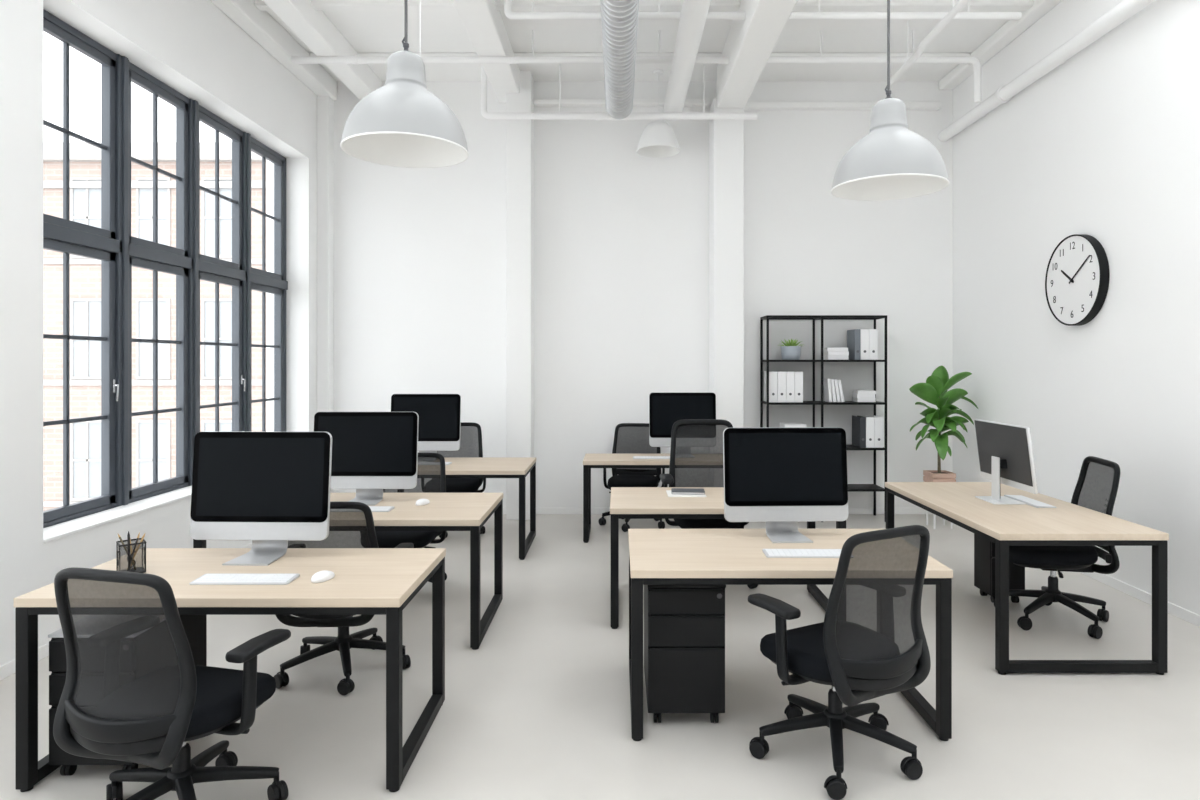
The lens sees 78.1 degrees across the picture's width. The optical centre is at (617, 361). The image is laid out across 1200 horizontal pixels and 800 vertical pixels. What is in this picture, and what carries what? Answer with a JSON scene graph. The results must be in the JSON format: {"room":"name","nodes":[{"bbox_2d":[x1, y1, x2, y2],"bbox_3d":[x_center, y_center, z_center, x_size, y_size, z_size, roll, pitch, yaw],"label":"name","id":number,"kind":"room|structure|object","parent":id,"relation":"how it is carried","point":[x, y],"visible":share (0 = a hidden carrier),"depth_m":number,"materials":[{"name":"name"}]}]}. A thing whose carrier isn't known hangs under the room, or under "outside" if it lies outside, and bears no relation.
{"room":"open-plan office","nodes":[
{"label":"open-plan office","id":0,"kind":"room"},
{"bbox_2d":[0,0,316,665],"bbox_3d":[-3.400,-0.695,2.200,0.400,4.680,11.600,0,0,0],"label":"wall","id":1,"kind":"structure","parent":0,"point":[192,47],"depth_m":4.65,"materials":[{"name":"white paint"}]},
{"bbox_2d":[43,485,191,542],"bbox_3d":[-3.304,0.998,5.890,0.232,0.020,3.538,0,0,0],"label":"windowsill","id":2,"kind":"structure","parent":1,"relation":"attached to","point":[57,531],"depth_m":4.79,"materials":[{"name":"white paint"}]},
{"bbox_2d":[0,543,251,679],"bbox_3d":[-3.194,1.610,2.200,0.012,0.070,11.600,0,0,0],"label":"baseboard","id":3,"kind":"structure","parent":1,"relation":"attached to","point":[7,669],"depth_m":3.90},
{"bbox_2d":[43,9,287,527],"bbox_3d":[-3.469,-0.551,5.880,0.143,3.118,3.560,0,0,0],"label":"window","id":4,"kind":"structure","parent":1,"relation":"in","point":[113,244],"depth_m":5.54,"materials":[{"name":"metal"}]},
{"bbox_2d":[210,0,336,99],"bbox_3d":[-3.115,-2.930,2.200,0.170,0.210,11.600,0,0,0],"label":"trim","id":5,"kind":"structure","parent":1,"relation":"attached to","point":[261,26],"depth_m":6.65,"materials":[{"name":"white paint"}]},
{"bbox_2d":[0,514,1199,799],"bbox_3d":[0.060,1.770,2.350,7.720,0.250,11.900,0,0,0],"label":"floor","id":6,"kind":"structure","parent":0,"point":[541,710],"depth_m":3.49,"materials":[{"name":"concrete"}]},
{"bbox_2d":[48,615,206,775],"bbox_3d":[-2.067,1.357,3.159,0.339,0.575,0.526,0,0,0],"label":"drawer pedestal","id":7,"kind":"object","parent":6,"relation":"on","point":[195,626],"visible":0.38,"depth_m":2.90,"materials":[{"name":"black metal"}]},
{"bbox_2d":[53,567,290,799],"bbox_3d":[-1.585,1.161,2.673,0.700,0.968,0.648,0,0,14],"label":"office chair","id":8,"kind":"object","parent":6,"relation":"on","point":[134,691],"visible":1,"depth_m":2.42,"materials":[{"name":"black fabric"}]},
{"bbox_2d":[14,548,445,791],"bbox_3d":[-1.569,1.272,3.200,1.473,0.745,0.760,0,0,0],"label":"desk","id":9,"kind":"object","parent":6,"relation":"on","point":[366,581],"visible":0.85,"depth_m":2.92,"materials":[{"name":"brown wood"}]},
{"bbox_2d":[116,538,145,572],"bbox_3d":[-2.085,0.834,3.170,0.100,0.132,0.100,0,0,-40],"label":"pencil cup","id":10,"kind":"object","parent":9,"relation":"on","point":[139,569],"visible":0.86,"depth_m":3.16,"materials":[{"name":"grey metal"}]},
{"bbox_2d":[118,534,136,569],"bbox_3d":[-2.104,0.812,3.172,0.079,0.158,0.007,0,0,-3],"label":"pencil","id":11,"kind":"object","parent":10,"relation":"in","point":[120,538],"visible":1,"depth_m":3.17,"materials":[{"name":"brown wood"}]},
{"bbox_2d":[127,531,130,569],"bbox_3d":[-2.090,0.806,3.163,0.009,0.168,0.012,0,0,44],"label":"pen","id":12,"kind":"object","parent":10,"relation":"in","point":[128,535],"visible":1,"depth_m":3.16,"materials":[{"name":"black plastic"}]},
{"bbox_2d":[127,534,138,570],"bbox_3d":[-2.068,0.812,3.156,0.049,0.158,0.007,0,0,-6],"label":"pencil","id":13,"kind":"object","parent":10,"relation":"in","point":[132,555],"visible":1,"depth_m":3.15,"materials":[{"name":"brown wood"}]},
{"bbox_2d":[127,534,144,568],"bbox_3d":[-2.066,0.811,3.172,0.077,0.160,0.007,0,0,-3],"label":"pencil","id":14,"kind":"object","parent":10,"relation":"in","point":[143,536],"visible":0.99,"depth_m":3.17,"materials":[{"name":"brown wood"}]},
{"bbox_2d":[189,573,299,584],"bbox_3d":[-1.535,0.894,3.050,0.400,0.012,0.125,0,0,0],"label":"keyboard","id":15,"kind":"object","parent":9,"relation":"on","point":[209,578],"visible":1,"depth_m":3.04,"materials":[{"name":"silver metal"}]},
{"bbox_2d":[190,431,331,565],"bbox_3d":[-1.645,0.611,3.383,0.640,0.578,0.226,0,0,1],"label":"desktop computer","id":16,"kind":"object","parent":9,"relation":"on","point":[269,489],"visible":1,"depth_m":3.40,"materials":[{"name":"metal"}]},
{"bbox_2d":[311,570,334,582],"bbox_3d":[-1.220,0.883,3.060,0.062,0.035,0.112,0,0,18],"label":"computer mouse","id":17,"kind":"object","parent":9,"relation":"on","point":[321,576],"visible":1,"depth_m":3.03,"materials":[{"name":"white plastic"}]},
{"bbox_2d":[317,96,333,492],"bbox_3d":[-3.135,-0.695,7.930,0.130,4.680,0.140,0,0,0],"label":"column","id":18,"kind":"structure","parent":6,"relation":"on","point":[325,104],"depth_m":7.86,"materials":[{"name":"white paint"}]},
{"bbox_2d":[274,501,413,695],"bbox_3d":[-1.457,1.168,3.956,0.710,0.953,0.672,0,0,-2],"label":"office chair","id":19,"kind":"object","parent":6,"relation":"on","point":[351,524],"visible":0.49,"depth_m":3.70,"materials":[{"name":"grey plastic"}]},
{"bbox_2d":[193,493,502,649],"bbox_3d":[-1.610,1.272,4.660,1.640,0.745,0.880,0,0,0],"label":"desk","id":20,"kind":"object","parent":6,"relation":"on","point":[470,512],"visible":0.49,"depth_m":4.46,"materials":[{"name":"brown wood"}]},
{"bbox_2d":[314,412,418,505],"bbox_3d":[-1.630,0.611,4.748,0.672,0.578,0.226,0,0,0],"label":"desktop computer","id":21,"kind":"object","parent":20,"relation":"on","point":[373,452],"visible":0.9,"depth_m":4.77,"materials":[{"name":"metal"}]},
{"bbox_2d":[369,506,394,511],"bbox_3d":[-1.575,0.894,4.500,0.400,0.012,0.125,0,0,0],"label":"keyboard","id":22,"kind":"object","parent":20,"relation":"on","point":[373,508],"visible":0.4,"depth_m":4.49,"materials":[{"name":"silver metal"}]},
{"bbox_2d":[416,499,429,505],"bbox_3d":[-1.235,0.883,4.680,0.062,0.035,0.112,0,0,20],"label":"computer mouse","id":23,"kind":"object","parent":20,"relation":"on","point":[420,502],"visible":1,"depth_m":4.65,"materials":[{"name":"white plastic"}]},
{"bbox_2d":[375,452,446,582],"bbox_3d":[-1.558,1.166,5.321,0.698,0.958,0.671,0,0,2],"label":"office chair","id":24,"kind":"object","parent":6,"relation":"on","point":[431,474],"visible":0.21,"depth_m":5.56,"materials":[{"name":"grey plastic"}]},
{"bbox_2d":[437,422,485,537],"bbox_3d":[-1.607,1.128,7.190,0.698,1.033,0.671,0,0,-3],"label":"office chair","id":25,"kind":"object","parent":6,"relation":"on","point":[470,432],"visible":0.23,"depth_m":7.45,"materials":[{"name":"black fabric"}]},
{"bbox_2d":[444,457,535,559],"bbox_3d":[-1.420,1.272,6.560,1.300,0.745,0.840,0,0,0],"label":"desk","id":26,"kind":"object","parent":6,"relation":"on","point":[461,467],"visible":0.54,"depth_m":6.33,"materials":[{"name":"brown wood"}]},
{"bbox_2d":[391,394,460,452],"bbox_3d":[-1.765,0.596,6.758,0.640,0.607,0.226,0,0,0],"label":"desktop computer","id":27,"kind":"object","parent":26,"relation":"on","point":[439,425],"visible":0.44,"depth_m":6.78,"materials":[{"name":"metal"}]},
{"bbox_2d":[506,71,533,519],"bbox_3d":[-1.035,-0.695,7.850,0.260,4.680,0.300,0,0,0],"label":"column","id":28,"kind":"structure","parent":6,"relation":"on","point":[519,132],"depth_m":7.70,"materials":[{"name":"white paint"}]},
{"bbox_2d":[599,423,664,531],"bbox_3d":[0.151,1.143,7.462,0.698,1.003,0.671,0,0,8],"label":"office chair","id":29,"kind":"object","parent":6,"relation":"on","point":[629,438],"visible":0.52,"depth_m":7.72,"materials":[{"name":"black fabric"}]},
{"bbox_2d":[583,454,743,542],"bbox_3d":[0.415,1.272,7.000,1.470,0.745,0.560,0,0,0],"label":"desk","id":30,"kind":"object","parent":6,"relation":"on","point":[590,461],"visible":0.5,"depth_m":6.72,"materials":[{"name":"brown wood"}]},
{"bbox_2d":[633,456,669,458],"bbox_3d":[0.340,0.894,6.920,0.400,0.012,0.125,0,0,0],"label":"keyboard","id":31,"kind":"object","parent":30,"relation":"on","point":[634,457],"visible":0.8,"depth_m":6.90,"materials":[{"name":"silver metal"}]},
{"bbox_2d":[649,392,715,446],"bbox_3d":[0.620,0.596,7.068,0.640,0.607,0.226,0,0,0],"label":"desktop computer","id":32,"kind":"object","parent":30,"relation":"on","point":[665,408],"visible":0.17,"depth_m":7.09,"materials":[{"name":"metal"}]},
{"bbox_2d":[644,585,725,722],"bbox_3d":[0.310,1.325,3.589,0.354,0.640,0.526,0,0,0],"label":"drawer pedestal","id":33,"kind":"object","parent":6,"relation":"on","point":[684,625],"visible":0.92,"depth_m":3.33,"materials":[{"name":"black metal"}]},
{"bbox_2d":[660,419,757,588],"bbox_3d":[0.662,1.048,5.510,0.733,1.194,0.704,0,0,-1],"label":"office chair","id":34,"kind":"object","parent":6,"relation":"on","point":[696,451],"visible":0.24,"depth_m":5.79,"materials":[{"name":"grey plastic"}]},
{"bbox_2d":[709,99,743,427],"bbox_3d":[1.140,-0.535,7.810,0.310,4.360,0.380,0,0,0],"label":"column","id":35,"kind":"structure","parent":6,"relation":"on","point":[726,136],"depth_m":7.62,"materials":[{"name":"white paint"}]},
{"bbox_2d":[610,487,845,628],"bbox_3d":[0.680,1.272,4.935,1.460,0.745,0.770,0,0,0],"label":"desk","id":36,"kind":"object","parent":6,"relation":"on","point":[625,502],"visible":0.56,"depth_m":4.59,"materials":[{"name":"brown wood"}]},
{"bbox_2d":[666,490,706,496],"bbox_3d":[0.462,0.895,5.030,0.255,0.010,0.210,0,0,0],"label":"notepad","id":37,"kind":"object","parent":36,"relation":"on","point":[669,493],"visible":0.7,"depth_m":4.95,"materials":[{"name":"paper"}]},
{"bbox_2d":[671,488,704,493],"bbox_3d":[0.478,0.883,5.055,0.225,0.014,0.145,0,0,3],"label":"notebook","id":38,"kind":"object","parent":37,"relation":"on","point":[673,490],"visible":1,"depth_m":5.01,"materials":[{"name":"paper"}]},
{"bbox_2d":[628,529,952,740],"bbox_3d":[0.752,1.272,3.600,1.395,0.745,0.800,0,0,0],"label":"desk","id":39,"kind":"object","parent":6,"relation":"on","point":[656,556],"visible":0.7,"depth_m":3.23,"materials":[{"name":"brown wood"}]},
{"bbox_2d":[723,427,848,542],"bbox_3d":[0.865,0.619,3.788,0.640,0.561,0.226,0,0,-2],"label":"desktop computer","id":40,"kind":"object","parent":39,"relation":"on","point":[780,477],"visible":1,"depth_m":3.80,"materials":[{"name":"metal"}]},
{"bbox_2d":[762,549,841,557],"bbox_3d":[0.885,0.894,3.460,0.400,0.012,0.125,0,0,1],"label":"keyboard","id":41,"kind":"object","parent":39,"relation":"on","point":[769,553],"visible":0.86,"depth_m":3.44,"materials":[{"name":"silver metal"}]},
{"bbox_2d":[760,315,886,521],"bbox_3d":[2.147,0.583,7.775,1.237,2.124,0.350,0,0,0],"label":"bookshelf","id":42,"kind":"object","parent":6,"relation":"on","point":[816,333],"visible":0.69,"depth_m":7.94,"materials":[{"name":"black metal"}]},
{"bbox_2d":[764,372,776,401],"bbox_3d":[1.602,0.259,7.769,0.086,0.315,0.273,0,0,0],"label":"ring binder","id":43,"kind":"object","parent":42,"relation":"on","point":[772,375],"visible":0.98,"depth_m":7.63,"materials":[{"name":"paper"}]},
{"bbox_2d":[777,372,785,401],"bbox_3d":[1.691,0.259,7.769,0.086,0.315,0.273,0,0,0],"label":"ring binder","id":44,"kind":"object","parent":42,"relation":"on","point":[781,376],"visible":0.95,"depth_m":7.63,"materials":[{"name":"paper"}]},
{"bbox_2d":[778,339,801,359],"bbox_3d":[1.802,-0.135,7.739,0.292,0.222,0.276,0,0,-42],"label":"potted succulent","id":45,"kind":"object","parent":42,"relation":"on","point":[790,351],"visible":1,"depth_m":7.67,"materials":[{"name":"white ceramic"}]},
{"bbox_2d":[786,372,794,401],"bbox_3d":[1.779,0.259,7.769,0.086,0.315,0.273,0,0,0],"label":"ring binder","id":46,"kind":"object","parent":42,"relation":"on","point":[790,376],"visible":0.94,"depth_m":7.63,"materials":[{"name":"paper"}]},
{"bbox_2d":[780,423,806,426],"bbox_3d":[1.835,0.764,7.765,0.228,0.240,0.238,0,0,0],"label":"storage box","id":47,"kind":"object","parent":42,"relation":"on","point":[781,424],"visible":0.27,"depth_m":7.65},
{"bbox_2d":[795,372,802,401],"bbox_3d":[1.868,0.259,7.769,0.086,0.315,0.273,0,0,0],"label":"ring binder","id":48,"kind":"object","parent":42,"relation":"on","point":[798,375],"visible":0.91,"depth_m":7.63,"materials":[{"name":"cardboard"}]},
{"bbox_2d":[823,379,831,401],"bbox_3d":[2.190,0.295,7.730,0.052,0.242,0.170,0,0,0],"label":"book","id":49,"kind":"object","parent":42,"relation":"on","point":[826,382],"visible":0.98,"depth_m":7.67,"materials":[{"name":"paper"}]},
{"bbox_2d":[830,379,835,401],"bbox_3d":[2.229,0.297,7.730,0.058,0.238,0.170,0,0,0],"label":"book","id":50,"kind":"object","parent":42,"relation":"on","point":[832,380],"visible":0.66,"depth_m":7.65,"materials":[{"name":"paper"}]},
{"bbox_2d":[823,355,847,359],"bbox_3d":[2.275,-0.045,7.750,0.215,0.044,0.200,0,0,0],"label":"book","id":51,"kind":"object","parent":42,"relation":"on","point":[828,357],"visible":0.91,"depth_m":7.65,"materials":[{"name":"paper"}]},
{"bbox_2d":[823,352,848,355],"bbox_3d":[2.279,-0.088,7.750,0.215,0.040,0.200,0,0,0],"label":"book","id":52,"kind":"object","parent":51,"relation":"on","point":[824,353],"visible":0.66,"depth_m":7.65,"materials":[{"name":"paper"}]},
{"bbox_2d":[823,348,847,351],"bbox_3d":[2.272,-0.129,7.750,0.215,0.040,0.200,0,0,0],"label":"book","id":53,"kind":"object","parent":52,"relation":"on","point":[824,349],"visible":0.82,"depth_m":7.65,"materials":[{"name":"paper"}]},
{"bbox_2d":[834,379,840,401],"bbox_3d":[2.268,0.299,7.730,0.064,0.234,0.170,0,0,0],"label":"book","id":54,"kind":"object","parent":42,"relation":"on","point":[835,380],"visible":0.63,"depth_m":7.65,"materials":[{"name":"paper"}]},
{"bbox_2d":[837,380,844,401],"bbox_3d":[2.307,0.301,7.730,0.069,0.230,0.170,0,0,0],"label":"book","id":55,"kind":"object","parent":42,"relation":"on","point":[839,381],"visible":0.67,"depth_m":7.65,"materials":[{"name":"paper"}]},
{"bbox_2d":[847,329,859,359],"bbox_3d":[2.474,-0.181,7.769,0.055,0.315,0.273,0,0,0],"label":"ring binder","id":56,"kind":"object","parent":42,"relation":"on","point":[853,336],"visible":0.96,"depth_m":7.69,"materials":[{"name":"grey cardboard"}]},
{"bbox_2d":[852,415,865,447],"bbox_3d":[2.529,0.727,7.769,0.060,0.315,0.273,0,0,0],"label":"ring binder","id":57,"kind":"object","parent":42,"relation":"on","point":[858,422],"visible":1,"depth_m":7.67,"materials":[{"name":"cardboard"}]},
{"bbox_2d":[860,329,868,359],"bbox_3d":[2.547,-0.181,7.769,0.086,0.315,0.273,0,0,0],"label":"ring binder","id":58,"kind":"object","parent":42,"relation":"on","point":[864,333],"visible":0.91,"depth_m":7.63,"materials":[{"name":"paper"}]},
{"bbox_2d":[853,397,875,401],"bbox_3d":[2.575,0.394,7.750,0.185,0.046,0.180,0,0,0],"label":"book","id":59,"kind":"object","parent":42,"relation":"on","point":[855,399],"visible":0.91,"depth_m":7.66,"materials":[{"name":"paper"}]},
{"bbox_2d":[852,394,874,397],"bbox_3d":[2.571,0.352,7.750,0.185,0.036,0.180,0,0,0],"label":"book","id":60,"kind":"object","parent":59,"relation":"on","point":[853,395],"visible":0.88,"depth_m":7.66,"materials":[{"name":"paper"}]},
{"bbox_2d":[853,390,875,393],"bbox_3d":[2.578,0.316,7.750,0.185,0.034,0.180,0,0,0],"label":"book","id":61,"kind":"object","parent":60,"relation":"on","point":[854,391],"visible":1,"depth_m":7.66,"materials":[{"name":"paper"}]},
{"bbox_2d":[858,415,873,447],"bbox_3d":[2.604,0.727,7.769,0.085,0.315,0.273,0,0,0],"label":"ring binder","id":62,"kind":"object","parent":42,"relation":"on","point":[869,420],"visible":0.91,"depth_m":7.63,"materials":[{"name":"cardboard"}]},
{"bbox_2d":[869,329,877,359],"bbox_3d":[2.637,-0.181,7.769,0.087,0.315,0.273,0,0,0],"label":"ring binder","id":63,"kind":"object","parent":42,"relation":"on","point":[873,333],"visible":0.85,"depth_m":7.63,"materials":[{"name":"paper"}]},
{"bbox_2d":[871,415,882,447],"bbox_3d":[2.693,0.727,7.769,0.087,0.315,0.273,0,0,0],"label":"ring binder","id":64,"kind":"object","parent":42,"relation":"on","point":[878,421],"visible":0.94,"depth_m":7.63,"materials":[{"name":"paper"}]},
{"bbox_2d":[748,525,930,799],"bbox_3d":[0.912,1.143,3.112,0.698,1.003,0.671,0,0,-28],"label":"office chair","id":65,"kind":"object","parent":6,"relation":"on","point":[870,642],"visible":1,"depth_m":2.89,"materials":[{"name":"black fabric"}]},
{"bbox_2d":[909,366,977,528],"bbox_3d":[3.178,0.840,7.347,0.597,1.610,0.539,0,0,-40],"label":"potted plant","id":66,"kind":"object","parent":6,"relation":"on","point":[934,391],"visible":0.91,"depth_m":7.29,"materials":[{"name":"green plant"}]},
{"bbox_2d":[974,534,1024,602],"bbox_3d":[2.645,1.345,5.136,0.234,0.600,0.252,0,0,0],"label":"drawer pedestal","id":67,"kind":"object","parent":6,"relation":"on","point":[984,549],"visible":0.42,"depth_m":5.05,"materials":[{"name":"black metal"}]},
{"bbox_2d":[885,482,1168,674],"bbox_3d":[2.445,1.272,4.715,0.890,0.745,1.670,0,0,0],"label":"desk","id":68,"kind":"object","parent":6,"relation":"on","point":[1068,524],"visible":0.84,"depth_m":3.92,"materials":[{"name":"brown wood"}]},
{"bbox_2d":[974,419,1037,504],"bbox_3d":[2.475,0.647,4.800,0.200,0.505,0.670,0,0,0],"label":"monitor","id":69,"kind":"object","parent":68,"relation":"on","point":[1005,451],"visible":1,"depth_m":4.75,"materials":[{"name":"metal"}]},
{"bbox_2d":[1004,495,1056,507],"bbox_3d":[2.645,0.894,4.760,0.125,0.012,0.400,0,0,0],"label":"keyboard","id":70,"kind":"object","parent":68,"relation":"on","point":[1026,500],"visible":1,"depth_m":4.71,"materials":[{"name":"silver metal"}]},
{"bbox_2d":[994,456,1119,638],"bbox_3d":[2.799,1.128,4.718,0.639,1.033,0.673,0,0,7],"label":"office chair","id":71,"kind":"object","parent":6,"relation":"on","point":[1096,488],"visible":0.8,"depth_m":4.60,"materials":[{"name":"grey plastic"}]},
{"bbox_2d":[266,81,952,507],"bbox_3d":[0.060,-0.695,8.150,7.720,4.680,0.300,0,0,0],"label":"wall","id":72,"kind":"structure","parent":0,"point":[621,235],"depth_m":8.00,"materials":[{"name":"white paint"}]},
{"bbox_2d":[533,99,709,106],"bbox_3d":[0.040,-2.785,7.950,1.890,0.060,0.100,0,0,0],"label":"trim","id":73,"kind":"structure","parent":72,"relation":"attached to","point":[537,102],"depth_m":7.90,"materials":[{"name":"white paint"}]},
{"bbox_2d":[493,508,932,513],"bbox_3d":[0.210,1.610,7.994,6.796,0.070,0.012,0,0,0],"label":"baseboard","id":74,"kind":"structure","parent":72,"relation":"attached to","point":[538,510],"depth_m":7.99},
{"bbox_2d":[744,102,941,109],"bbox_3d":[2.380,-2.750,7.950,2.160,0.070,0.100,0,0,0],"label":"trim","id":75,"kind":"structure","parent":72,"relation":"attached to","point":[749,105],"depth_m":7.90,"materials":[{"name":"white paint"}]},
{"bbox_2d":[267,11,1018,80],"bbox_3d":[0.060,-3.160,2.200,7.720,0.250,12.200,0,0,0],"label":"ceiling","id":76,"kind":"structure","parent":0,"point":[366,31],"depth_m":6.94,"materials":[{"name":"white paint"}]},
{"bbox_2d":[262,0,381,99],"bbox_3d":[-2.655,-2.915,2.200,0.210,0.240,11.600,0,0,0],"label":"ceiling beam","id":77,"kind":"structure","parent":76,"relation":"attached to","point":[312,27],"depth_m":6.54,"materials":[{"name":"white paint"}]},
{"bbox_2d":[340,0,468,167],"bbox_3d":[-0.782,-1.905,2.730,0.454,2.261,0.454,0,0,22],"label":"pendant lamp","id":78,"kind":"object","parent":76,"relation":"hanging from","point":[400,123],"visible":1,"depth_m":2.66,"materials":[{"name":"white metal"}]},
{"bbox_2d":[452,0,519,102],"bbox_3d":[-1.153,-2.915,2.200,0.265,0.240,11.600,0,0,0],"label":"ceiling beam","id":79,"kind":"structure","parent":76,"relation":"attached to","point":[484,26],"depth_m":6.48,"materials":[{"name":"white paint"}]},
{"bbox_2d":[291,30,728,64],"bbox_3d":[-0.982,-2.881,6.775,3.996,0.309,0.078,0,0,0],"label":"ceiling pipe","id":80,"kind":"object","parent":76,"relation":"hanging from","point":[354,59],"visible":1,"depth_m":6.75,"materials":[{"name":"white metal"}]},
{"bbox_2d":[600,0,638,118],"bbox_3d":[0.012,-2.703,1.916,0.269,0.664,10.632,0,0,0],"label":"spiral duct","id":81,"kind":"object","parent":76,"relation":"hanging from","point":[619,18],"visible":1,"depth_m":5.76,"materials":[{"name":"white metal"}]},
{"bbox_2d":[481,64,757,119],"bbox_3d":[0.009,-2.727,7.400,2.763,0.615,0.080,0,0,0],"label":"ceiling pipe","id":82,"kind":"object","parent":76,"relation":"hanging from","point":[597,115],"visible":0.85,"depth_m":7.37,"materials":[{"name":"white metal"}]},
{"bbox_2d":[504,0,745,19],"bbox_3d":[0.053,-2.885,5.910,1.926,0.300,0.060,0,0,0],"label":"ceiling pipe","id":83,"kind":"object","parent":76,"relation":"hanging from","point":[509,13],"visible":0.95,"depth_m":5.89,"materials":[{"name":"white metal"}]},
{"bbox_2d":[309,53,969,55],"bbox_3d":[0.215,-3.000,7.305,6.490,0.070,0.110,0,0,0],"label":"trim","id":84,"kind":"structure","parent":76,"relation":"attached to","point":[310,54],"depth_m":7.25,"materials":[{"name":"white paint"}]},
{"bbox_2d":[254,0,1032,10],"bbox_3d":[0.215,-3.000,6.205,6.490,0.070,0.110,0,0,0],"label":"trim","id":85,"kind":"structure","parent":76,"relation":"attached to","point":[318,5],"depth_m":6.17,"materials":[{"name":"white paint"}]},
{"bbox_2d":[636,69,679,157],"bbox_3d":[0.420,-2.615,7.720,0.455,0.841,0.455,0,0,0],"label":"pendant lamp","id":86,"kind":"object","parent":76,"relation":"hanging from","point":[658,139],"visible":1,"depth_m":7.61,"materials":[{"name":"white metal"}]},
{"bbox_2d":[663,0,710,121],"bbox_3d":[0.570,-2.775,2.120,0.200,0.520,11.240,0,0,0],"label":"ceiling beam","id":87,"kind":"structure","parent":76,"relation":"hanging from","point":[693,15],"depth_m":6.05,"materials":[{"name":"white paint"}]},
{"bbox_2d":[717,0,797,107],"bbox_3d":[1.157,-2.820,2.000,0.285,0.430,11.200,0,0,0],"label":"ceiling beam","id":88,"kind":"structure","parent":76,"relation":"attached to","point":[750,42],"depth_m":6.27,"materials":[{"name":"white paint"}]},
{"bbox_2d":[766,30,980,103],"bbox_3d":[2.311,-2.705,6.775,2.022,0.660,0.064,0,0,0],"label":"ceiling pipe","id":89,"kind":"object","parent":76,"relation":"hanging from","point":[974,61],"visible":0.88,"depth_m":6.75,"materials":[{"name":"white metal"}]},
{"bbox_2d":[831,0,948,200],"bbox_3d":[1.108,-1.657,3.030,0.454,1.896,0.454,0,0,-16],"label":"pendant lamp","id":90,"kind":"object","parent":76,"relation":"hanging from","point":[892,161],"visible":1,"depth_m":2.96,"materials":[{"name":"white metal"}]},
{"bbox_2d":[788,0,1021,19],"bbox_3d":[2.255,-2.885,5.910,1.910,0.300,0.060,0,0,0],"label":"ceiling pipe","id":91,"kind":"object","parent":76,"relation":"hanging from","point":[819,15],"visible":0.75,"depth_m":5.89,"materials":[{"name":"white metal"}]},
{"bbox_2d":[890,0,969,84],"bbox_3d":[2.542,-2.832,1.760,0.088,0.407,10.520,0,0,0],"label":"ceiling pipe","id":92,"kind":"object","parent":76,"relation":"hanging from","point":[956,8],"visible":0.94,"depth_m":6.09,"materials":[{"name":"white metal"}]},
{"bbox_2d":[781,346,800,359],"bbox_3d":[1.810,-0.095,7.750,0.202,0.142,0.202,0,0,0],"label":"pot","id":93,"kind":"object","parent":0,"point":[787,352],"depth_m":7.67,"materials":[{"name":"grey ceramic"}]},
{"bbox_2d":[953,0,1199,614],"bbox_3d":[3.770,-0.695,2.200,0.300,4.680,11.600,0,0,0],"label":"wall","id":94,"kind":"structure","parent":0,"point":[1104,146],"depth_m":5.59,"materials":[{"name":"white paint"}]},
{"bbox_2d":[939,0,1061,89],"bbox_3d":[3.540,-2.985,2.200,0.160,0.100,11.600,0,0,0],"label":"trim","id":95,"kind":"structure","parent":94,"relation":"attached to","point":[1011,29],"depth_m":6.80,"materials":[{"name":"white paint"}]},
{"bbox_2d":[938,0,1155,141],"bbox_3d":[3.533,-2.440,2.248,0.178,0.151,11.495,0,0,0],"label":"pipe","id":96,"kind":"object","parent":94,"relation":"attached to","point":[1126,9],"visible":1,"depth_m":5.95,"materials":[{"name":"white metal"}]},
{"bbox_2d":[1045,234,1109,325],"bbox_3d":[3.583,-0.640,5.800,0.074,0.710,0.710,0,0,0],"label":"wall clock","id":97,"kind":"object","parent":94,"relation":"attached to","point":[1077,272],"visible":1,"depth_m":5.73,"materials":[{"name":"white plastic"}]},
{"bbox_2d":[1080,572,1199,626],"bbox_3d":[3.614,1.610,2.200,0.012,0.070,11.600,0,0,0],"label":"baseboard","id":98,"kind":"structure","parent":94,"relation":"attached to","point":[1173,609],"depth_m":5.12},
{"label":"outside","id":99,"kind":"structure","parent":0,"visible":0},
{"bbox_3d":[-15.000,9.795,30.000,150.000,0.300,120.000,0,0,0],"label":"ground","id":100,"kind":"structure","parent":99,"visible":0},
{"bbox_2d":[43,142,261,510],"bbox_3d":[-21.000,1.595,26.925,30.300,16.100,10.350,0,0,0],"label":"brick building","id":101,"kind":"structure","parent":100,"relation":"on","point":[85,158],"depth_m":21.98,"materials":[{"name":"stone"}]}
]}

